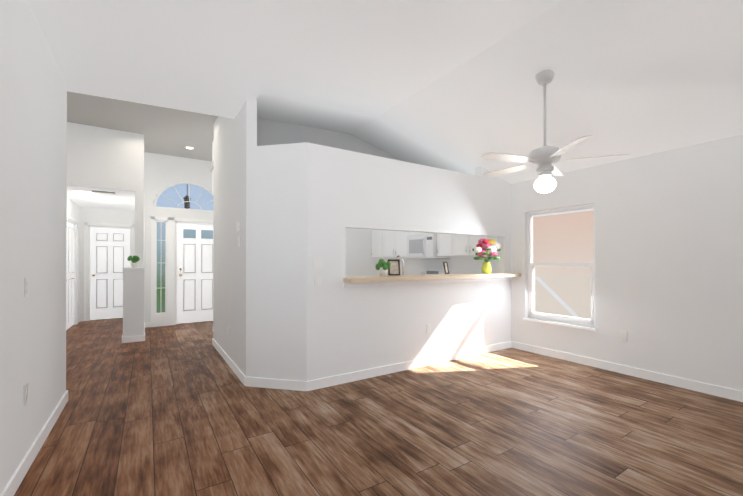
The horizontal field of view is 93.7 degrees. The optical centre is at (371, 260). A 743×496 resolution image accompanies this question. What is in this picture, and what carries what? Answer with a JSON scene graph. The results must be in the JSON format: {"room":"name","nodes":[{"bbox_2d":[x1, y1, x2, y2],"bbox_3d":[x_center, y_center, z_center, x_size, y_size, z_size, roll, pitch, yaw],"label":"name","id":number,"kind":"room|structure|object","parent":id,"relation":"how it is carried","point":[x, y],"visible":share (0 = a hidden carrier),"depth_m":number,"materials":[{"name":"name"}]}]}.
{"room":"living room","nodes":[
{"label":"living room","id":0,"kind":"room"},
{"bbox_2d":[0,0,66,494],"bbox_3d":[-1.057,-0.220,0.357,0.140,3.000,6.650,0,0,-33],"label":"wall","id":1,"kind":"structure","parent":0,"point":[33,161],"depth_m":2.19,"materials":[{"name":"paint"}]},
{"bbox_2d":[24,382,28,405],"bbox_3d":[-2.111,0.817,2.131,0.009,0.120,0.075,0,0,-33],"label":"outlet","id":2,"kind":"object","parent":1,"relation":"attached to","point":[26,392],"visible":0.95,"depth_m":2.12,"materials":[{"name":"white plastic"}]},
{"bbox_2d":[24,277,28,297],"bbox_3d":[-2.111,0.167,2.133,0.009,0.120,0.075,0,0,-33],"label":"light switch","id":3,"kind":"object","parent":1,"relation":"attached to","point":[26,287],"visible":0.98,"depth_m":2.12,"materials":[{"name":"white plastic"}]},
{"bbox_2d":[67,197,79,322],"bbox_3d":[-4.769,-0.478,5.063,0.120,3.550,5.520,0,0,-33],"label":"wall","id":4,"kind":"structure","parent":0,"point":[73,209],"depth_m":7.27,"materials":[{"name":"paint"}]},
{"bbox_2d":[66,221,73,329],"bbox_3d":[-5.646,0.285,6.471,0.060,2.005,1.312,0,0,-33],"label":"bifold closet door","id":5,"kind":"structure","parent":4,"relation":"in","point":[70,278],"depth_m":6.64,"materials":[{"name":"white wood"}]},
{"bbox_2d":[67,214,77,324],"bbox_3d":[-5.661,0.242,6.461,0.134,2.120,1.520,0,0,-33],"label":"trim","id":6,"kind":"structure","parent":4,"relation":"attached to","point":[72,220],"depth_m":7.04,"materials":[{"name":"white wood"}]},
{"bbox_2d":[67,122,134,191],"bbox_3d":[-4.373,-1.696,5.524,1.040,1.110,0.120,0,0,-33],"label":"wall","id":7,"kind":"structure","parent":0,"point":[100,158],"depth_m":5.51,"materials":[{"name":"paint"}]},
{"bbox_2d":[67,186,134,210],"bbox_3d":[-5.090,-1.187,6.637,1.040,0.100,2.530,0,0,-33],"label":"ceiling","id":8,"kind":"structure","parent":0,"point":[122,200],"depth_m":6.53,"materials":[{"name":"white paint"}]},
{"bbox_2d":[71,191,95,197],"bbox_3d":[-4.877,-1.100,5.899,0.320,0.080,0.320,0,0,-33],"label":"light","id":9,"kind":"object","parent":8,"relation":"attached to","point":[81,194],"visible":1,"depth_m":5.81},
{"bbox_2d":[92,190,114,193],"bbox_3d":[-4.468,-1.132,5.818,0.300,0.016,0.120,0,0,-33],"label":"ceiling vent","id":10,"kind":"object","parent":8,"relation":"in","point":[103,192],"visible":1,"depth_m":5.79,"materials":[{"name":"white metal"}]},
{"bbox_2d":[80,207,134,320],"bbox_3d":[-5.806,0.007,7.747,1.040,2.600,0.120,0,0,-33],"label":"wall","id":11,"kind":"structure","parent":0,"point":[102,215],"depth_m":7.54,"materials":[{"name":"paint"}]},
{"bbox_2d":[84,222,134,320],"bbox_3d":[-5.799,0.247,7.736,0.900,2.120,0.125,0,0,-33],"label":"door frame","id":12,"kind":"structure","parent":11,"relation":"attached to","point":[88,225],"depth_m":7.50,"materials":[{"name":"white wood"}]},
{"bbox_2d":[90,227,129,319],"bbox_3d":[-5.792,0.291,7.724,0.700,2.008,0.093,0,0,-33],"label":"hall door","id":13,"kind":"structure","parent":11,"relation":"in","point":[109,252],"depth_m":7.70,"materials":[{"name":"white wood"}]},
{"bbox_2d":[122,267,144,336],"bbox_3d":[-3.843,0.709,5.633,0.310,1.180,0.255,0,0,-33],"label":"wall","id":14,"kind":"structure","parent":0,"point":[133,301],"depth_m":5.54,"materials":[{"name":"paint"}]},
{"bbox_2d":[127,256,139,267],"bbox_3d":[-3.857,0.023,5.647,0.165,0.192,0.164,0,0,-33],"label":"potted plant","id":15,"kind":"object","parent":14,"relation":"on","point":[134,259],"visible":1,"depth_m":5.61,"materials":[{"name":"green plant"}]},
{"bbox_2d":[135,133,143,266],"bbox_3d":[-4.602,-0.471,6.948,0.120,3.550,2.770,0,0,-33],"label":"wall","id":16,"kind":"structure","parent":0,"point":[139,195],"depth_m":5.79,"materials":[{"name":"paint"}]},
{"bbox_2d":[67,91,216,160],"bbox_3d":[-3.222,-2.177,5.362,3.100,0.150,3.900,0,0,-33],"label":"ceiling","id":17,"kind":"structure","parent":0,"point":[169,131],"depth_m":5.32,"materials":[{"name":"white paint"}]},
{"bbox_2d":[144,152,212,322],"bbox_3d":[-3.732,-0.470,7.251,1.670,3.550,0.140,0,0,-33],"label":"wall","id":18,"kind":"structure","parent":0,"point":[161,171],"depth_m":6.90,"materials":[{"name":"paint"}]},
{"bbox_2d":[151,216,212,326],"bbox_3d":[-3.772,0.225,7.208,1.340,2.160,0.145,0,0,-33],"label":"door frame","id":19,"kind":"structure","parent":18,"relation":"attached to","point":[163,319],"depth_m":6.96,"materials":[{"name":"white wood"}]},
{"bbox_2d":[154,181,212,211],"bbox_3d":[-3.776,-1.325,7.220,1.260,0.600,0.070,0,0,-33],"label":"window","id":20,"kind":"structure","parent":18,"relation":"in","point":[183,182],"depth_m":7.14,"materials":[{"name":"white wood"}]},
{"bbox_2d":[177,223,212,323],"bbox_3d":[-3.610,0.272,7.270,0.790,2.043,0.135,0,0,-33],"label":"front door","id":21,"kind":"structure","parent":18,"relation":"in","point":[194,272],"depth_m":7.25,"materials":[{"name":"white wood"}]},
{"bbox_2d":[210,160,213,171],"bbox_3d":[-0.631,-1.649,6.234,3.795,0.100,2.570,0,0,-33],"label":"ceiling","id":22,"kind":"structure","parent":0,"point":[212,166],"depth_m":6.11,"materials":[{"name":"white paint"}]},
{"bbox_2d":[212,140,213,194],"bbox_3d":[-2.576,-1.630,5.835,0.040,0.940,0.900,0,0,-33],"label":"wall","id":23,"kind":"structure","parent":0,"point":[213,169],"depth_m":6.17,"materials":[{"name":"paint"}]},
{"bbox_2d":[213,98,256,376],"bbox_3d":[-1.808,-0.480,4.473,0.085,3.550,2.215,0,0,-33],"label":"wall","id":24,"kind":"structure","parent":0,"point":[234,264],"depth_m":3.98,"materials":[{"name":"paint"}]},
{"bbox_2d":[236,221,239,246],"bbox_3d":[-1.483,-0.287,3.869,0.020,0.280,0.100,0,0,-33],"label":"thermostat","id":25,"kind":"object","parent":24,"relation":"attached to","point":[237,225],"visible":0.98,"depth_m":3.84,"materials":[{"name":"white plastic"}]},
{"bbox_2d":[257,142,306,380],"bbox_3d":[-0.939,0.062,3.552,0.385,2.460,0.500,0,0,-33],"label":"wall","id":26,"kind":"structure","parent":0,"point":[281,261],"depth_m":3.50,"materials":[{"name":"paint"}]},
{"bbox_2d":[257,118,401,160],"bbox_3d":[0.104,-1.583,5.090,3.795,0.840,0.150,0,0,-33],"label":"wall","id":27,"kind":"structure","parent":0,"point":[270,132],"depth_m":4.42,"materials":[{"name":"paint"}]},
{"bbox_2d":[345,228,379,276],"bbox_3d":[-1.266,-0.470,7.278,3.730,3.550,0.120,0,0,-33],"label":"wall","id":28,"kind":"structure","parent":0,"point":[360,260],"depth_m":7.85,"materials":[{"name":"paint"}]},
{"bbox_2d":[257,82,480,174],"bbox_3d":[0.347,-1.677,4.712,3.795,1.154,1.050,0,0,-33],"label":"ceiling","id":29,"kind":"structure","parent":0,"point":[390,132],"depth_m":4.29,"materials":[{"name":"white paint"}]},
{"bbox_2d":[14,318,742,495],"bbox_3d":[-0.528,1.323,3.931,6.300,0.060,12.300,0,0,-33],"label":"floor","id":30,"kind":"structure","parent":0,"point":[180,409],"depth_m":2.62,"materials":[{"name":"brown wood"}]},
{"bbox_2d":[419,269,450,274],"bbox_3d":[0.923,0.737,6.362,0.687,1.130,0.750,0,0,-33],"label":"range","id":31,"kind":"object","parent":30,"relation":"on","point":[429,271],"visible":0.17,"depth_m":6.52,"materials":[{"name":"white metal"}]},
{"bbox_3d":[0.268,0.835,4.553,2.450,0.920,0.635,0,0,-33],"label":"countertop","id":32,"kind":"structure","parent":30,"relation":"on","visible":0},
{"bbox_2d":[395,255,403,274],"bbox_3d":[0.415,0.150,4.805,0.122,0.452,0.201,0,0,-33],"label":"faucet","id":33,"kind":"object","parent":32,"relation":"on","point":[397,256],"visible":0.58,"depth_m":4.72,"materials":[{"name":"silver metal"}]},
{"bbox_2d":[27,0,742,183],"bbox_3d":[1.171,-1.688,1.853,5.500,1.154,6.750,0,0,-33],"label":"ceiling","id":34,"kind":"structure","parent":0,"point":[635,78],"depth_m":2.82,"materials":[{"name":"white paint"}]},
{"bbox_2d":[481,69,630,192],"bbox_3d":[1.463,-1.091,3.032,1.184,1.022,1.148,0,0,-33],"label":"ceiling fan","id":35,"kind":"object","parent":34,"relation":"hanging from","point":[544,158],"visible":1,"depth_m":2.94,"materials":[{"name":"white metal"}]},
{"bbox_2d":[307,142,510,380],"bbox_3d":[0.689,-0.205,4.373,3.240,3.000,0.120,0,0,-33],"label":"wall","id":36,"kind":"structure","parent":0,"point":[354,329],"depth_m":4.03,"materials":[{"name":"paint"}]},
{"bbox_2d":[312,256,323,267],"bbox_3d":[-0.538,0.022,3.507,0.120,0.120,0.009,0,0,-33],"label":"light switch","id":37,"kind":"object","parent":36,"relation":"attached to","point":[317,261],"depth_m":3.50,"materials":[{"name":"white plastic"}]},
{"bbox_2d":[314,276,321,284],"bbox_3d":[-0.538,0.202,3.507,0.075,0.090,0.009,0,0,-33],"label":"light switch","id":38,"kind":"object","parent":36,"relation":"attached to","point":[317,279],"depth_m":3.50,"materials":[{"name":"white plastic"}]},
{"bbox_2d":[343,277,511,286],"bbox_3d":[0.894,0.259,4.423,2.831,0.052,0.012,0,0,-33],"label":"trim","id":39,"kind":"structure","parent":36,"relation":"attached to","point":[345,284],"depth_m":4.21,"materials":[{"name":"white wood"}]},
{"bbox_2d":[426,323,430,333],"bbox_3d":[0.707,0.844,4.304,0.075,0.120,0.009,0,0,-33],"label":"outlet","id":40,"kind":"object","parent":36,"relation":"attached to","point":[428,328],"visible":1,"depth_m":4.30,"materials":[{"name":"white plastic"}]},
{"bbox_2d":[343,273,520,282],"bbox_3d":[0.855,0.212,4.484,2.831,0.042,0.470,0,0,-33],"label":"countertop","id":41,"kind":"structure","parent":36,"relation":"on","point":[357,279],"depth_m":4.08,"materials":[{"name":"stone"}]},
{"bbox_2d":[375,259,390,275],"bbox_3d":[0.140,0.087,4.210,0.149,0.206,0.149,0,0,-33],"label":"potted plant","id":42,"kind":"object","parent":41,"relation":"on","point":[385,265],"visible":1,"depth_m":4.17,"materials":[{"name":"green plant"}]},
{"bbox_2d":[388,259,399,275],"bbox_3d":[0.279,0.090,4.320,0.150,0.200,0.020,0,-10,-13],"label":"picture frame","id":43,"kind":"object","parent":41,"relation":"on","point":[394,269],"visible":0.98,"depth_m":4.32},
{"bbox_2d":[443,262,448,273],"bbox_3d":[1.026,0.107,4.797,0.020,0.170,0.130,-12,-7,32],"label":"picture frame","id":44,"kind":"object","parent":41,"relation":"on","point":[446,269],"visible":1,"depth_m":4.79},
{"bbox_2d":[472,239,500,273],"bbox_3d":[1.623,-0.056,4.926,0.446,0.497,0.377,0,0,-33],"label":"flower vase","id":45,"kind":"object","parent":41,"relation":"on","point":[483,249],"visible":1,"depth_m":4.86,"materials":[{"name":"yellow glass"}]},
{"bbox_2d":[380,134,742,390],"bbox_3d":[2.714,-0.205,4.367,0.160,3.000,9.320,0,0,-33],"label":"wall","id":46,"kind":"structure","parent":0,"point":[669,261],"depth_m":3.71,"materials":[{"name":"paint"}]},
{"bbox_2d":[0,322,742,495],"bbox_3d":[-0.478,1.246,3.993,5.950,0.095,11.950,0,0,-33],"label":"baseboard","id":47,"kind":"structure","parent":46,"relation":"attached to","point":[15,480],"depth_m":3.67,"materials":[{"name":"white wood"}]},
{"bbox_2d":[372,230,379,256],"bbox_3d":[0.279,-0.479,7.691,0.339,0.830,0.507,0,0,-33],"label":"upper cabinet","id":48,"kind":"object","parent":46,"relation":"attached to","point":[375,233],"depth_m":7.66,"materials":[{"name":"white wood"}]},
{"bbox_2d":[380,230,407,256],"bbox_3d":[0.606,-0.480,7.182,0.339,0.830,0.944,0,0,-33],"label":"upper cabinet","id":49,"kind":"object","parent":46,"relation":"attached to","point":[385,243],"depth_m":7.11,"materials":[{"name":"white wood"}]},
{"bbox_2d":[408,232,431,235],"bbox_3d":[1.068,-0.688,6.464,0.339,0.420,0.766,0,0,-33],"label":"upper cabinet","id":50,"kind":"object","parent":46,"relation":"attached to","point":[409,233],"depth_m":6.53,"materials":[{"name":"white wood"}]},
{"bbox_2d":[407,233,449,258],"bbox_3d":[1.025,-0.241,6.431,0.444,0.443,0.750,0,0,-33],"label":"microwave","id":51,"kind":"object","parent":50,"relation":"attached to","point":[423,246],"visible":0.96,"depth_m":6.23,"materials":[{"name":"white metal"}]},
{"bbox_2d":[437,233,447,255],"bbox_3d":[1.388,-0.485,5.965,0.339,0.830,0.421,0,0,-33],"label":"upper cabinet","id":52,"kind":"object","parent":46,"relation":"attached to","point":[442,239],"depth_m":5.93,"materials":[{"name":"white wood"}]},
{"bbox_2d":[448,234,496,255],"bbox_3d":[1.645,-0.486,5.565,0.339,0.830,0.770,0,0,-33],"label":"upper cabinet","id":53,"kind":"object","parent":46,"relation":"attached to","point":[458,245],"depth_m":5.54,"materials":[{"name":"white wood"}]},
{"bbox_2d":[523,204,596,330],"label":"window","id":54,"kind":"structure","parent":46,"relation":"in","point":[569,321],"depth_m":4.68,"materials":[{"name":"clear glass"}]},
{"bbox_2d":[620,330,627,341],"bbox_3d":[2.870,0.863,3.964,0.009,0.120,0.075,0,0,-33],"label":"outlet","id":55,"kind":"object","parent":46,"relation":"attached to","point":[623,335],"visible":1,"depth_m":3.96,"materials":[{"name":"white plastic"}]},
{"label":"outside","id":56,"kind":"structure","parent":0,"visible":0},
{"bbox_2d":[97,184,212,319],"bbox_3d":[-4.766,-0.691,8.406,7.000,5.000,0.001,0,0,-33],"label":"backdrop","id":57,"kind":"structure","parent":56,"point":[206,196],"depth_m":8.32,"materials":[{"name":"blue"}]},
{"bbox_2d":[183,184,190,208],"bbox_3d":[-4.202,-1.583,7.939,0.150,0.820,0.150,0,0,-33],"label":"pendant lantern","id":58,"kind":"object","parent":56,"point":[186,204],"depth_m":7.90,"materials":[{"name":"black metal"}]},
{"bbox_2d":[533,210,593,274],"bbox_3d":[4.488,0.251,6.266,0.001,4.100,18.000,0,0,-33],"label":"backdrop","id":59,"kind":"structure","parent":56,"point":[565,225],"depth_m":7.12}
]}

